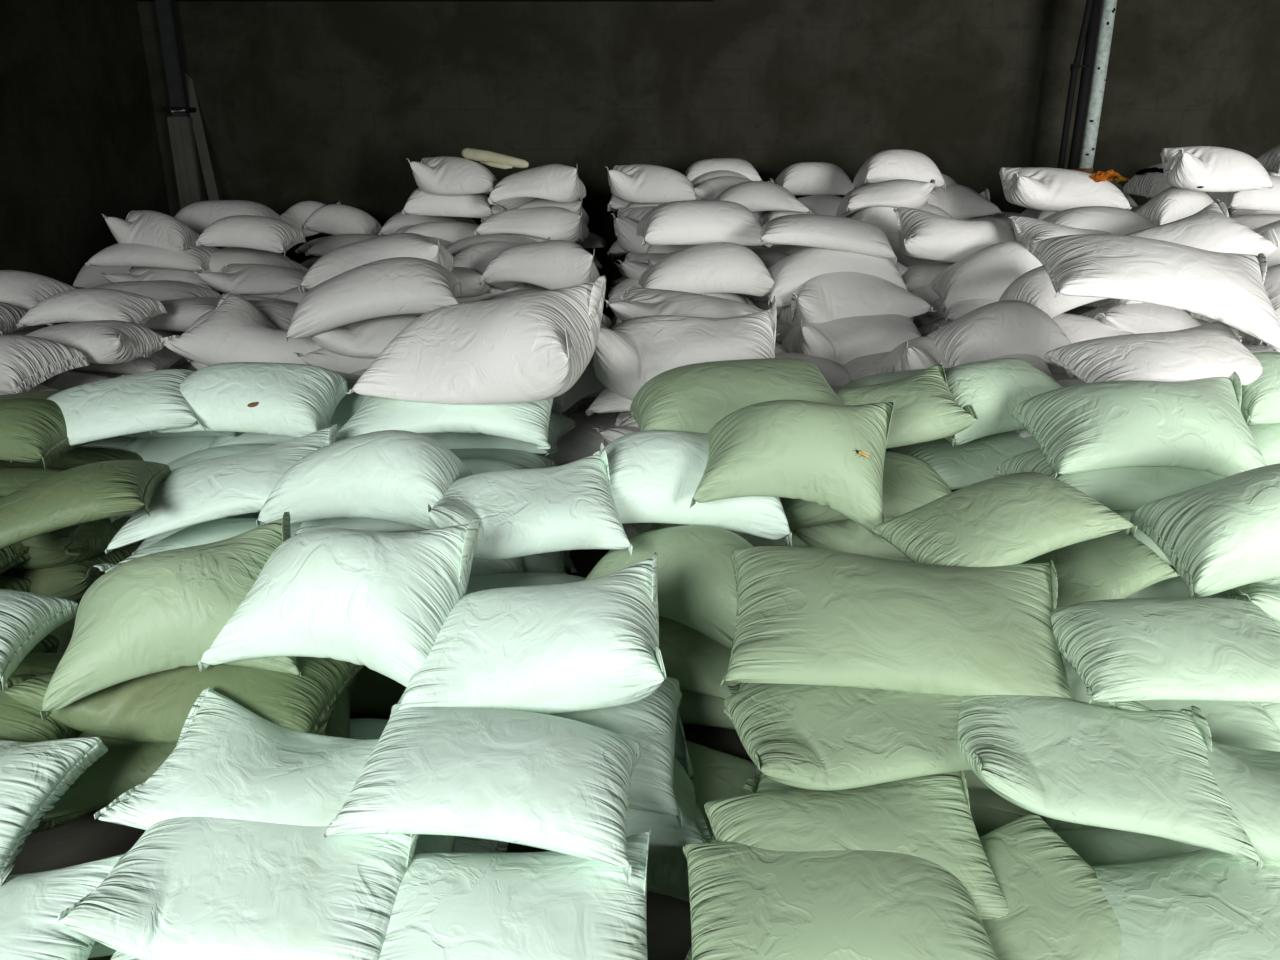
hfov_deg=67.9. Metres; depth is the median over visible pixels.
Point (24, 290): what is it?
woven sack
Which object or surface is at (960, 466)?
woven sack
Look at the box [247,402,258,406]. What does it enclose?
dry leaf
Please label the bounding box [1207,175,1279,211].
woven sack
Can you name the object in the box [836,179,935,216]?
woven sack
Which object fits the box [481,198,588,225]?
woven sack
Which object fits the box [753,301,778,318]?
woven sack
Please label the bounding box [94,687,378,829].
woven sack
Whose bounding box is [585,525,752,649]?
woven sack
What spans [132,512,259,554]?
woven sack
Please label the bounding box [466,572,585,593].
woven sack
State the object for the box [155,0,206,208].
pipe
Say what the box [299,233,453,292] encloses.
woven sack
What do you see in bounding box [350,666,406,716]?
woven sack
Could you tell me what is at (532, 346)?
woven sack
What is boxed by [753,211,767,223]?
woven sack
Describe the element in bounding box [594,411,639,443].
woven sack
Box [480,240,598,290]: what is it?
woven sack
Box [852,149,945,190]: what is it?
woven sack
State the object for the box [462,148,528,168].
roll
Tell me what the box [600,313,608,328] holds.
woven sack
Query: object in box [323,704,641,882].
woven sack
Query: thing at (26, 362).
woven sack
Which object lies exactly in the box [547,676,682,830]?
woven sack
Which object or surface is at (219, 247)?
woven sack
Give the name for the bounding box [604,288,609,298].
woven sack
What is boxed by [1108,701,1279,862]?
woven sack
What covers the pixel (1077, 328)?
woven sack
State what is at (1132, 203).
woven sack
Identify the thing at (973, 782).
woven sack
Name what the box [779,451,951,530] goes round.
woven sack
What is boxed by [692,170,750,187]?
woven sack
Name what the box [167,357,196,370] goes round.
woven sack
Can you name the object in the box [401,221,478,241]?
woven sack
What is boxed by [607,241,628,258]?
woven sack
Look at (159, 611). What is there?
woven sack
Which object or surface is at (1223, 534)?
woven sack
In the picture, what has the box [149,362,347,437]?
woven sack
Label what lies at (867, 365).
woven sack
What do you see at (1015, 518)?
woven sack
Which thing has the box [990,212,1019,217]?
woven sack
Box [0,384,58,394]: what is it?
woven sack
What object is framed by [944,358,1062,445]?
woven sack
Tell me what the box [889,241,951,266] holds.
woven sack
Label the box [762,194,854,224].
woven sack
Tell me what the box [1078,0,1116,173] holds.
steel post
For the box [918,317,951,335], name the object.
woven sack
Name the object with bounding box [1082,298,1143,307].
woven sack
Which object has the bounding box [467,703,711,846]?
woven sack
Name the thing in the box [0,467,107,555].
woven sack
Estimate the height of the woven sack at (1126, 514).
0.206 m
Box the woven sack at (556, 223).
[474,206,588,241]
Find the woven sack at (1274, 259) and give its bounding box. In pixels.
[1253,220,1279,266]
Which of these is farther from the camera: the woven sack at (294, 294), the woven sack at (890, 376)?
the woven sack at (294, 294)
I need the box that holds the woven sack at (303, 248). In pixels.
[295,235,332,252]
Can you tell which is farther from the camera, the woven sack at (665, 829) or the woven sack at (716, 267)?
the woven sack at (716, 267)
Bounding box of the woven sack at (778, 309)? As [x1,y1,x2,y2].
[767,302,782,316]
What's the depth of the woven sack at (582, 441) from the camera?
4.83 m
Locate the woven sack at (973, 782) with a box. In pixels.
[728,683,989,788]
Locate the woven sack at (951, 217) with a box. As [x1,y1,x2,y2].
[951,217,976,219]
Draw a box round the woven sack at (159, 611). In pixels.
[40,512,300,720]
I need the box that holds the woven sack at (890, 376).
[839,368,948,389]
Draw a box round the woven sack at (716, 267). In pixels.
[638,242,773,297]
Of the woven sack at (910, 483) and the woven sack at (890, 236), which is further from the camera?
the woven sack at (890, 236)
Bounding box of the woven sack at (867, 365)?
[843,351,890,381]
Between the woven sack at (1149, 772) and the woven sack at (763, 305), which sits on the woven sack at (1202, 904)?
the woven sack at (1149, 772)
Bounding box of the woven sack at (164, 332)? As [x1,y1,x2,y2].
[151,329,184,335]
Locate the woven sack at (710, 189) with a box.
[694,176,773,199]
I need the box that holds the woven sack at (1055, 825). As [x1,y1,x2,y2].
[1045,817,1100,831]
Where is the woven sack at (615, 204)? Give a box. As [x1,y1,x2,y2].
[607,193,699,211]
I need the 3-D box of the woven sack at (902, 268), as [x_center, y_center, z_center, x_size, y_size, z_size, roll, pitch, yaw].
[1.661,-1.643,7.355,0.879,0.171,0.633,-1,19,-2]
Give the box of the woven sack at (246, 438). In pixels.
[209,425,343,447]
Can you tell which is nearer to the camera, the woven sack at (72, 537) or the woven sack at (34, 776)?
the woven sack at (34, 776)
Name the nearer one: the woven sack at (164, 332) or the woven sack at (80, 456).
the woven sack at (80, 456)
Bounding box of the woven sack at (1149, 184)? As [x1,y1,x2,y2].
[1122,163,1207,197]
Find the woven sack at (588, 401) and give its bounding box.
[581,397,596,407]
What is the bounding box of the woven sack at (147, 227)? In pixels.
[102,210,199,250]
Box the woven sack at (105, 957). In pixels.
[87,955,112,959]
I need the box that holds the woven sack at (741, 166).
[684,158,761,182]
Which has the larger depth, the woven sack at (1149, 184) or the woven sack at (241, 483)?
the woven sack at (1149, 184)
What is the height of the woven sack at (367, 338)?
0.206 m
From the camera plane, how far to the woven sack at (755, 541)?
3.79 m
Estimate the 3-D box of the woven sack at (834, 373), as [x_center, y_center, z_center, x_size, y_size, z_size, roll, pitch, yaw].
[0.983,-0.654,5.832,0.884,0.235,0.600,-1,19,-3]
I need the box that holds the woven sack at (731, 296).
[702,293,746,303]
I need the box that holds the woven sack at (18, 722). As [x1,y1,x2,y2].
[0,652,80,741]
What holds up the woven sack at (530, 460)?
on the sacks at (749, 247)
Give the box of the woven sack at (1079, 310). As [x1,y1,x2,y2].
[1064,306,1094,314]
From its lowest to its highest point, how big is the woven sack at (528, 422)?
0.283 m
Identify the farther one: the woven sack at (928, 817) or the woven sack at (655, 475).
the woven sack at (655, 475)
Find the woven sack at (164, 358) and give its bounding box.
[71,334,183,374]
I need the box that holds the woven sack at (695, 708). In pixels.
[679,689,734,728]
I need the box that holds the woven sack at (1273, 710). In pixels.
[1259,703,1279,729]
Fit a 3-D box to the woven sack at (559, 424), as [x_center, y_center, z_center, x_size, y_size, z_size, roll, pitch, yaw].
[-0.780,-0.277,4.454,0.888,0.206,0.636,1,19,4]
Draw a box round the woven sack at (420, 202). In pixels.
[401,188,492,217]
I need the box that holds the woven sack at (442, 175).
[408,156,497,194]
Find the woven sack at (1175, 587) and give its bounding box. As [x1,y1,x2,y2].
[1125,565,1212,598]
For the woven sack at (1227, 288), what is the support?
on the woven sack at (1260, 402)
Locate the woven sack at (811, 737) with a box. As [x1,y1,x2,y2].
[724,683,971,790]
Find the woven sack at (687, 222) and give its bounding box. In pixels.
[636,200,771,246]
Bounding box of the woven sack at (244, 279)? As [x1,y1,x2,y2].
[192,263,306,294]
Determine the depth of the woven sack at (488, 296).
7.08 m
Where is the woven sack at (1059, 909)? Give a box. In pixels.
[979,812,1121,959]
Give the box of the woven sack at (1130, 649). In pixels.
[1051,598,1279,704]
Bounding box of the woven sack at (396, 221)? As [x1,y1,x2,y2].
[379,211,477,234]
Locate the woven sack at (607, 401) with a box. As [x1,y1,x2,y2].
[586,387,631,415]
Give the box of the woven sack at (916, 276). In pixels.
[902,263,953,289]
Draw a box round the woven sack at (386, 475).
[256,430,472,529]
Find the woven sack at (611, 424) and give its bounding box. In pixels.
[603,416,617,446]
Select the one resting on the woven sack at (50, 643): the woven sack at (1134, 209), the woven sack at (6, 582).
the woven sack at (6, 582)
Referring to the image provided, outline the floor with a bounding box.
[10,412,752,959]
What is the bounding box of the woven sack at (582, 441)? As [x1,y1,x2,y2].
[555,412,618,465]
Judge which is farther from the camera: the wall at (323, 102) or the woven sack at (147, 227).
the wall at (323, 102)
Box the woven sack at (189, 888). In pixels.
[57,817,419,959]
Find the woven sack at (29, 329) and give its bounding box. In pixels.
[5,324,52,335]
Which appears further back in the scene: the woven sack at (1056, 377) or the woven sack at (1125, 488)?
the woven sack at (1056, 377)
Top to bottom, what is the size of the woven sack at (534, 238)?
0.299 m
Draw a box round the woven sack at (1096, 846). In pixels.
[1055,828,1203,865]
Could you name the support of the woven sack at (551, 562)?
on the sacks at (749, 247)
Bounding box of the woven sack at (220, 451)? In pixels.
[110,443,276,522]
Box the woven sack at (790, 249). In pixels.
[763,244,807,253]
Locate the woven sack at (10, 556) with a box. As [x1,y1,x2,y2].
[0,542,31,573]
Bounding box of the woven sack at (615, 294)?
[606,278,641,306]
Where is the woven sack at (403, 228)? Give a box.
[394,225,412,233]
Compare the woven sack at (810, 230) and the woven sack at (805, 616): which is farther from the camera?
the woven sack at (810, 230)
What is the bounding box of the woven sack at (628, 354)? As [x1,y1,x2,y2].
[592,296,775,400]
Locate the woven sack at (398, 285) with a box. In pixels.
[285,257,462,341]
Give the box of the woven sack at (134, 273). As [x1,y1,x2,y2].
[101,267,216,290]
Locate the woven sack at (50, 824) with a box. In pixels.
[31,810,92,833]
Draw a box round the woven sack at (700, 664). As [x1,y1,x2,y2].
[659,616,739,699]
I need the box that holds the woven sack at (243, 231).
[196,215,305,255]
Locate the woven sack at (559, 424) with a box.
[420,412,575,455]
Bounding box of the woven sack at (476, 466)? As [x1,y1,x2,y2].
[293,459,529,535]
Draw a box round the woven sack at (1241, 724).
[1061,655,1279,751]
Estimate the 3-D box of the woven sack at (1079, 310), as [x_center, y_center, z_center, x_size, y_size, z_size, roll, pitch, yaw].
[3.123,-1.104,6.627,0.884,0.235,0.600,0,19,1]
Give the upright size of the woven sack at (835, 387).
0.229 m
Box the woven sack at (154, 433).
[119,374,245,437]
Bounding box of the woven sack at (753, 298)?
[748,295,768,301]
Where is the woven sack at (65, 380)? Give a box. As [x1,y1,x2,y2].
[45,370,111,389]
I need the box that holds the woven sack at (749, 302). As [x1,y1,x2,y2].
[735,293,757,307]
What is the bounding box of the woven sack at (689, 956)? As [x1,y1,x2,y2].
[685,834,715,959]
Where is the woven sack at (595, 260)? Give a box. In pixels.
[586,250,601,268]
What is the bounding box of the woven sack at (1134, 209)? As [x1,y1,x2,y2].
[1130,205,1142,211]
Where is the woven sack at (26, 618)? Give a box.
[0,589,77,691]
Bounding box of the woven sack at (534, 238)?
[473,234,575,242]
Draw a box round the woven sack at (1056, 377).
[1052,374,1069,380]
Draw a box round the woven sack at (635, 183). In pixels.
[606,164,698,202]
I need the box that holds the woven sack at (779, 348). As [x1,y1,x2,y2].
[775,343,786,352]
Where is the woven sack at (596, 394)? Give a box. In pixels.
[582,391,600,398]
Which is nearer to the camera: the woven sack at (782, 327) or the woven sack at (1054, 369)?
the woven sack at (1054, 369)
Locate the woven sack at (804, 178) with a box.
[774,162,854,194]
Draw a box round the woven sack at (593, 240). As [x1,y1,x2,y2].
[576,232,605,248]
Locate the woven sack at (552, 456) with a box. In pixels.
[539,452,555,462]
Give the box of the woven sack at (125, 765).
[41,674,357,820]
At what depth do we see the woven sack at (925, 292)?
6.98 m
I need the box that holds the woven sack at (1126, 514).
[1112,510,1172,565]
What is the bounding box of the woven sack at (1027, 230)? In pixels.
[1008,216,1112,249]
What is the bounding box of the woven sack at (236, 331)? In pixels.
[161,290,320,365]
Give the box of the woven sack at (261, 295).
[222,293,280,297]
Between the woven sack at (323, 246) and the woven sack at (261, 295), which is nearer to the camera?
the woven sack at (261, 295)
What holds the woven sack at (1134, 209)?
on the sacks at (749, 247)
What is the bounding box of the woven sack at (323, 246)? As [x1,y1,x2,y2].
[305,234,382,255]
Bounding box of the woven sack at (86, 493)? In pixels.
[0,460,170,549]
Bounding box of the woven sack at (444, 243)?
[426,236,452,247]
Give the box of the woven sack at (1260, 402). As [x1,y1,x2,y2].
[1241,352,1279,424]
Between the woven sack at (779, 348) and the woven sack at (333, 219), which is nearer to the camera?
the woven sack at (779, 348)
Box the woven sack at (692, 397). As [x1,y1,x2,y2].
[630,358,843,433]
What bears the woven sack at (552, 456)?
on the sacks at (749, 247)
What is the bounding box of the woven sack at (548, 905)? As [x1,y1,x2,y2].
[379,828,650,959]
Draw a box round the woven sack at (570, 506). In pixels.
[427,443,632,559]
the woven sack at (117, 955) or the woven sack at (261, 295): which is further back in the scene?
the woven sack at (261, 295)
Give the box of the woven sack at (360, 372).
[350,369,366,375]
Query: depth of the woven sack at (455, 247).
7.45 m
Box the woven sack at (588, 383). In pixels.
[551,356,604,414]
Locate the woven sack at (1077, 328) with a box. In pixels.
[1052,313,1133,343]
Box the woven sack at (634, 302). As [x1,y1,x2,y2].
[604,286,778,334]
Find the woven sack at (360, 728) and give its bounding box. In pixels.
[349,718,508,852]
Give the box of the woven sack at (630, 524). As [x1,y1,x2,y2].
[626,523,640,526]
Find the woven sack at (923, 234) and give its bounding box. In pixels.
[893,207,1015,262]
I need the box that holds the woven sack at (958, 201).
[926,184,1000,218]
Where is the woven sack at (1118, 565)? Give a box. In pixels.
[1021,531,1179,607]
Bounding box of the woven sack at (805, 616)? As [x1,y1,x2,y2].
[720,546,1074,699]
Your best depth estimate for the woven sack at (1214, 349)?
3.78 m
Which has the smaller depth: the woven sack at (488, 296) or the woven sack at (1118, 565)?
the woven sack at (1118, 565)
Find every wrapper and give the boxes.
[1089,169,1128,181]
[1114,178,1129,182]
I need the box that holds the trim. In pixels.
[134,0,712,1]
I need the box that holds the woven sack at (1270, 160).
[1256,144,1279,173]
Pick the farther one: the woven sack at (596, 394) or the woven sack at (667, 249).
the woven sack at (667, 249)
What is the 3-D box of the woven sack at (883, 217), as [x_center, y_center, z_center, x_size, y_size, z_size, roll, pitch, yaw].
[2.121,-2.217,8.059,0.712,0.385,0.472,-3,19,-9]
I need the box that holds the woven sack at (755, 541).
[651,523,807,546]
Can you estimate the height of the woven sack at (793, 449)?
0.432 m
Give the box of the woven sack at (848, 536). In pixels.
[794,518,908,558]
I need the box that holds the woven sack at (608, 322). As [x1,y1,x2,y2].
[604,315,610,326]
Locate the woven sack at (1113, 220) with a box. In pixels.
[1042,206,1154,234]
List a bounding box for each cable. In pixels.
[1058,0,1092,168]
[1068,0,1101,170]
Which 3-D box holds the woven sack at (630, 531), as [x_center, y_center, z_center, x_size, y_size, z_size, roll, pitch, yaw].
[0.208,0.202,4.781,0.864,0.265,0.581,1,19,3]
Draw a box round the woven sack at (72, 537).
[11,516,130,568]
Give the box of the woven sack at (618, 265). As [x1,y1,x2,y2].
[613,258,627,277]
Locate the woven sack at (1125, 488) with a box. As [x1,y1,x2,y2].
[994,448,1224,509]
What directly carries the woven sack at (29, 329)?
on the woven sack
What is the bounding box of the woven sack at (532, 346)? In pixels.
[346,275,605,403]
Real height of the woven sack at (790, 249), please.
0.249 m
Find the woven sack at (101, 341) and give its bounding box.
[24,320,164,363]
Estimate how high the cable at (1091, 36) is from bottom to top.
3.620 m
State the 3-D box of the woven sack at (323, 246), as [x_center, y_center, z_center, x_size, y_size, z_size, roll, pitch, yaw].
[-2.679,-2.222,9.063,0.883,0.249,0.601,-1,19,-2]
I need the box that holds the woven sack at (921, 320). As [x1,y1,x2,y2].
[913,315,941,326]
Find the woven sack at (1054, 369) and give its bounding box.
[1046,363,1066,373]
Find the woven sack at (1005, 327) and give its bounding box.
[927,300,1070,366]
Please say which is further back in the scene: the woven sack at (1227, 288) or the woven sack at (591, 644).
the woven sack at (1227, 288)
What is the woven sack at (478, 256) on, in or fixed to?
on the woven sack at (469, 278)
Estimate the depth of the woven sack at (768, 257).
7.28 m
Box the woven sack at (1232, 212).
[1227,208,1279,216]
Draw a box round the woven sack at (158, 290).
[93,281,219,300]
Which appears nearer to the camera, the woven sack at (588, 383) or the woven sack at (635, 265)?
the woven sack at (588, 383)
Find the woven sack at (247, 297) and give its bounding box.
[217,294,298,305]
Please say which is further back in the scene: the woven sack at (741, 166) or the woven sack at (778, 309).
the woven sack at (741, 166)
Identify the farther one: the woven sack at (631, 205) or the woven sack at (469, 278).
the woven sack at (631, 205)
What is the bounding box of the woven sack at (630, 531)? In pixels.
[622,524,637,537]
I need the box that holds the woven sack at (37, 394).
[0,390,112,446]
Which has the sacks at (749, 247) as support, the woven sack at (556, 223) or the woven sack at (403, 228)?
the woven sack at (403, 228)
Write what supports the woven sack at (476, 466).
on the sacks at (749, 247)
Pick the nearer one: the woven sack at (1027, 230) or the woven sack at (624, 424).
the woven sack at (624, 424)
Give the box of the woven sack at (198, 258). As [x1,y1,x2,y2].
[85,243,219,272]
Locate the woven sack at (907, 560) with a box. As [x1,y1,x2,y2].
[804,546,913,562]
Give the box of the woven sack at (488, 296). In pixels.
[456,283,548,302]
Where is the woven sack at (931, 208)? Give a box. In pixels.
[854,203,950,217]
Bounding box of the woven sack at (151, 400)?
[10,369,205,462]
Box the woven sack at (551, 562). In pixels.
[522,551,565,573]
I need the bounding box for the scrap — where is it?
[1136,167,1163,174]
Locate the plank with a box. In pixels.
[185,73,218,200]
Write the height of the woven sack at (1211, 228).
0.554 m
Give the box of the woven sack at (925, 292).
[908,286,939,303]
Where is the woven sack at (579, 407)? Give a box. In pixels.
[551,401,588,415]
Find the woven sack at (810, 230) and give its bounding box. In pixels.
[759,214,896,263]
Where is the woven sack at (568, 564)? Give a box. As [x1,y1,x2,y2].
[563,550,576,572]
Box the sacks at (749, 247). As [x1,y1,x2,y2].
[0,224,1241,532]
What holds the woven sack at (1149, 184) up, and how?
on the woven sack at (1134, 209)
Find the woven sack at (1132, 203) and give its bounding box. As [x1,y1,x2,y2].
[1106,179,1137,209]
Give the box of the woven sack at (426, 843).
[88,834,455,957]
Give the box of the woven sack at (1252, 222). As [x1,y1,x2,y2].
[1229,215,1279,229]
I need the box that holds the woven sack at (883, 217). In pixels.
[852,206,898,233]
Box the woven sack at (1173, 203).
[1136,186,1213,225]
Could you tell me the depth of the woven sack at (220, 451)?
3.83 m
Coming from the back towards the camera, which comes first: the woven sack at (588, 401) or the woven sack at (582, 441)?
the woven sack at (588, 401)
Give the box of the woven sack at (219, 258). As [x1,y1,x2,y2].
[198,247,308,272]
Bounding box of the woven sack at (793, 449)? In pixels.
[690,397,894,541]
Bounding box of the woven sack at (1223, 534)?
[1130,463,1279,597]
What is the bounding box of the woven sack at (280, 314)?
[185,300,296,331]
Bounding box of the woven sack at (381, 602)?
[198,518,480,686]
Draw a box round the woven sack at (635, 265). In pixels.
[618,253,666,279]
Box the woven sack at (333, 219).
[304,204,381,234]
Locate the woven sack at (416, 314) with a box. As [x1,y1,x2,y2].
[402,313,424,315]
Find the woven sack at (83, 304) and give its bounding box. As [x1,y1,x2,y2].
[16,288,166,328]
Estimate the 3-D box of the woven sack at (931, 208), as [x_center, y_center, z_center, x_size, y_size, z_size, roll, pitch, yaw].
[2.320,-2.428,8.589,0.888,0.206,0.636,-1,19,-3]
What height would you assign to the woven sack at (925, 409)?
0.288 m
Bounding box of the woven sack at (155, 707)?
[0,656,364,742]
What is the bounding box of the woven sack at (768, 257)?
[750,249,790,268]
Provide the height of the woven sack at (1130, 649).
0.171 m
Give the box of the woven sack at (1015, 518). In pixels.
[872,472,1136,566]
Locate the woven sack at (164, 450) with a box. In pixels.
[76,436,217,463]
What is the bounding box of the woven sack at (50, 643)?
[30,634,59,652]
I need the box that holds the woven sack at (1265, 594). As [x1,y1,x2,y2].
[1212,578,1279,626]
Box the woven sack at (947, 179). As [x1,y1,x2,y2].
[934,173,956,187]
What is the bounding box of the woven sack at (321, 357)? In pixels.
[295,348,375,373]
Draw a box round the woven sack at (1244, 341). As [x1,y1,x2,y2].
[1240,337,1269,345]
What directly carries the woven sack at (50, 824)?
on the floor
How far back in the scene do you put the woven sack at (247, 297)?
6.53 m
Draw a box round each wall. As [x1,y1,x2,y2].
[0,0,169,285]
[137,0,1279,327]
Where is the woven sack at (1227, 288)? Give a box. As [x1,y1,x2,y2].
[1029,234,1279,351]
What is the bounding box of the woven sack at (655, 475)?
[600,430,791,545]
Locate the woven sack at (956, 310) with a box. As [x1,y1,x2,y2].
[922,298,999,321]
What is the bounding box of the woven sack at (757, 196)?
[714,181,813,213]
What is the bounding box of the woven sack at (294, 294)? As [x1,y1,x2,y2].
[274,286,305,302]
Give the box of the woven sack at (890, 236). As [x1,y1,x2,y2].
[885,233,898,241]
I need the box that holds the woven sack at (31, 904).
[0,851,128,959]
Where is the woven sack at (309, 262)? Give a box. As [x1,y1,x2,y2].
[301,256,321,267]
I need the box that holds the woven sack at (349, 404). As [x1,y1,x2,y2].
[329,371,364,424]
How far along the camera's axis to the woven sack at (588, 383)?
4.67 m
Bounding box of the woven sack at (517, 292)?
[491,289,545,299]
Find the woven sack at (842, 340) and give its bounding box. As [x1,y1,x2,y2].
[781,314,921,364]
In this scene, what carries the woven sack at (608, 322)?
on the sacks at (749, 247)
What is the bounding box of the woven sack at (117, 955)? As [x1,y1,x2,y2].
[110,950,140,959]
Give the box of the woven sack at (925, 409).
[834,361,977,448]
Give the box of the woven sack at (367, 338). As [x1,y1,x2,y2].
[311,314,417,357]
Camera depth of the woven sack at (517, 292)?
6.87 m
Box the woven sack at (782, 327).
[775,319,792,342]
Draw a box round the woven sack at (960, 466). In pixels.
[889,431,1039,489]
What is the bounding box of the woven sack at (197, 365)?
[185,359,207,369]
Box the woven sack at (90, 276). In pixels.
[73,264,131,287]
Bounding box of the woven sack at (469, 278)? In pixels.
[451,267,491,296]
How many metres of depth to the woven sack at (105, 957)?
2.20 m
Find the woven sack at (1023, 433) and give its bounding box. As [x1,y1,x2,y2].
[1015,379,1084,436]
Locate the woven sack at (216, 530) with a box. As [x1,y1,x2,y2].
[93,518,301,572]
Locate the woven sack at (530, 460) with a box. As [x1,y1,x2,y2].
[449,448,555,468]
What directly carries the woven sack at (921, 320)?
on the woven sack
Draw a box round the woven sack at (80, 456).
[0,447,143,469]
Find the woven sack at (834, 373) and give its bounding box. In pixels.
[775,353,848,385]
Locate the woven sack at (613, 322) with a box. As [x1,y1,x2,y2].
[608,315,616,328]
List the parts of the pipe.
casing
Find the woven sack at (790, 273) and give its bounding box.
[767,247,907,306]
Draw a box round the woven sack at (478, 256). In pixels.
[453,237,549,283]
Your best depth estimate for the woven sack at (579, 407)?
5.38 m
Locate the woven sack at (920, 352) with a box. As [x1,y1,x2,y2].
[877,336,1053,378]
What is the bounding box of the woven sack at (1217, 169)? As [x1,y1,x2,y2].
[1161,146,1273,194]
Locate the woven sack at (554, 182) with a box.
[488,164,585,210]
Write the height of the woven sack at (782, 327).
0.265 m
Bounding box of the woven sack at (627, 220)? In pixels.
[612,206,655,252]
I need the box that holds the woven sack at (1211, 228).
[1126,198,1278,259]
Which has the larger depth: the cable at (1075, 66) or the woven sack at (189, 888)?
the cable at (1075, 66)
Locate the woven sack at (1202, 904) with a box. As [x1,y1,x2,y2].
[1091,848,1279,959]
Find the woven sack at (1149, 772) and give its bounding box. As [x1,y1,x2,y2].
[958,695,1263,870]
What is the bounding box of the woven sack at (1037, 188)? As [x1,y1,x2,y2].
[999,167,1131,211]
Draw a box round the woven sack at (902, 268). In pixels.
[893,262,907,275]
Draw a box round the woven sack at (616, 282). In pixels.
[609,276,625,288]
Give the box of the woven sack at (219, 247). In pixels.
[213,246,289,258]
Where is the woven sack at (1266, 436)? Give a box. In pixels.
[1247,423,1279,465]
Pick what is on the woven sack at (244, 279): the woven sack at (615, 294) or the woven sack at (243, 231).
the woven sack at (243, 231)
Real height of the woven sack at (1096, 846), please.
0.229 m
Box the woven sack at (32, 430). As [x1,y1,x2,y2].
[0,398,96,470]
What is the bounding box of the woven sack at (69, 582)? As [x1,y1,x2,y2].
[0,540,143,604]
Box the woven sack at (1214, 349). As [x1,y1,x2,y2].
[1045,321,1262,385]
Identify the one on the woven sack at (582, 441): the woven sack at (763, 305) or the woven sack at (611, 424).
the woven sack at (611, 424)
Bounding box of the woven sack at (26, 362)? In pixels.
[0,335,89,393]
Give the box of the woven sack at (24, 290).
[0,270,76,325]
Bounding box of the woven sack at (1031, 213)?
[1018,208,1055,219]
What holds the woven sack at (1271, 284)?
on the woven sack at (1244, 341)
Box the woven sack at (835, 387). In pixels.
[830,385,841,390]
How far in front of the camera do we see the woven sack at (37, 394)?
4.02 m
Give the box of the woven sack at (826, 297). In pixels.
[778,264,937,326]
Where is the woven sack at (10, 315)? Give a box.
[0,302,27,334]
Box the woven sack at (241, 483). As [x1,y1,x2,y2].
[105,423,336,553]
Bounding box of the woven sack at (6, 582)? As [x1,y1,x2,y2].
[0,575,31,591]
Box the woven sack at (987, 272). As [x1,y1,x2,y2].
[930,241,1042,310]
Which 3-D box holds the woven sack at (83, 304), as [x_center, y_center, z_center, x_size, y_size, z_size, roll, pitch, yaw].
[-3.162,-1.000,5.496,0.654,0.212,0.434,-2,19,-5]
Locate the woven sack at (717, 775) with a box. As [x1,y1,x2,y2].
[646,740,756,901]
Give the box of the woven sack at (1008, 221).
[966,217,1013,228]
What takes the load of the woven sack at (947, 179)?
on the woven sack at (951, 217)
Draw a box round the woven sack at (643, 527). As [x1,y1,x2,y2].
[633,523,654,533]
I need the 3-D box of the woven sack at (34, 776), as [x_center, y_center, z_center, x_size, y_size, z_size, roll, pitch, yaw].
[-1.677,0.705,2.222,0.656,0.211,0.427,2,19,5]
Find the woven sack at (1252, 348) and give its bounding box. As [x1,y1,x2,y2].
[1244,345,1279,352]
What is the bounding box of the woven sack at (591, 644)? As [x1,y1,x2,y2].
[390,552,665,715]
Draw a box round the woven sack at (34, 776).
[0,737,107,886]
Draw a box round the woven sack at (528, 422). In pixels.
[335,395,552,448]
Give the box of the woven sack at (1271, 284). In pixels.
[1190,264,1279,344]
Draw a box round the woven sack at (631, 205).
[625,202,663,207]
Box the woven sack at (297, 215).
[277,199,339,236]
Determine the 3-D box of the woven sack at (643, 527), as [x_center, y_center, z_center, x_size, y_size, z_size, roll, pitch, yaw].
[0.409,0.242,4.122,0.884,0.235,0.600,-1,19,-2]
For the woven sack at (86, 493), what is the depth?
2.98 m
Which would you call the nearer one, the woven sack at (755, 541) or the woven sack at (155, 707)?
the woven sack at (155, 707)
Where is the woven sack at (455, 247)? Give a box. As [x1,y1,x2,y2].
[445,234,538,255]
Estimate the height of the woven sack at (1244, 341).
0.440 m
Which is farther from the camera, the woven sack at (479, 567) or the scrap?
the scrap
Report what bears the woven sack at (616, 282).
on the sacks at (749, 247)
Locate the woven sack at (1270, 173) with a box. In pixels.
[1268,172,1279,175]
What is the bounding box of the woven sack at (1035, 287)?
[999,266,1107,317]
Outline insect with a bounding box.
[853,448,870,457]
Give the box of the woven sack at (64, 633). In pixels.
[49,605,78,652]
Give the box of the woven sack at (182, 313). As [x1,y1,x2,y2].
[143,297,220,331]
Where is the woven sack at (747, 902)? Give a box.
[682,842,997,959]
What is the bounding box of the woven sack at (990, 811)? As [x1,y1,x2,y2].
[744,766,1042,836]
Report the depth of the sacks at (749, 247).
7.07 m
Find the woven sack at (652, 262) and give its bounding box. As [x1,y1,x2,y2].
[646,250,756,266]
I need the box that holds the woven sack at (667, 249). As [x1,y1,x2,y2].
[646,245,743,253]
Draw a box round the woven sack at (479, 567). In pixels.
[470,557,526,576]
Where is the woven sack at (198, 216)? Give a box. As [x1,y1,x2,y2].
[174,200,284,234]
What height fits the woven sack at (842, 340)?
0.472 m
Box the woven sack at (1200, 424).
[1012,371,1266,477]
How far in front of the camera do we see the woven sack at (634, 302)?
4.97 m
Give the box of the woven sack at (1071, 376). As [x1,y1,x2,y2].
[1065,369,1078,379]
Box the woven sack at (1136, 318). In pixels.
[1080,302,1241,337]
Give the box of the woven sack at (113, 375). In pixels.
[40,370,126,385]
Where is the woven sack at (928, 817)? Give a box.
[704,771,1008,918]

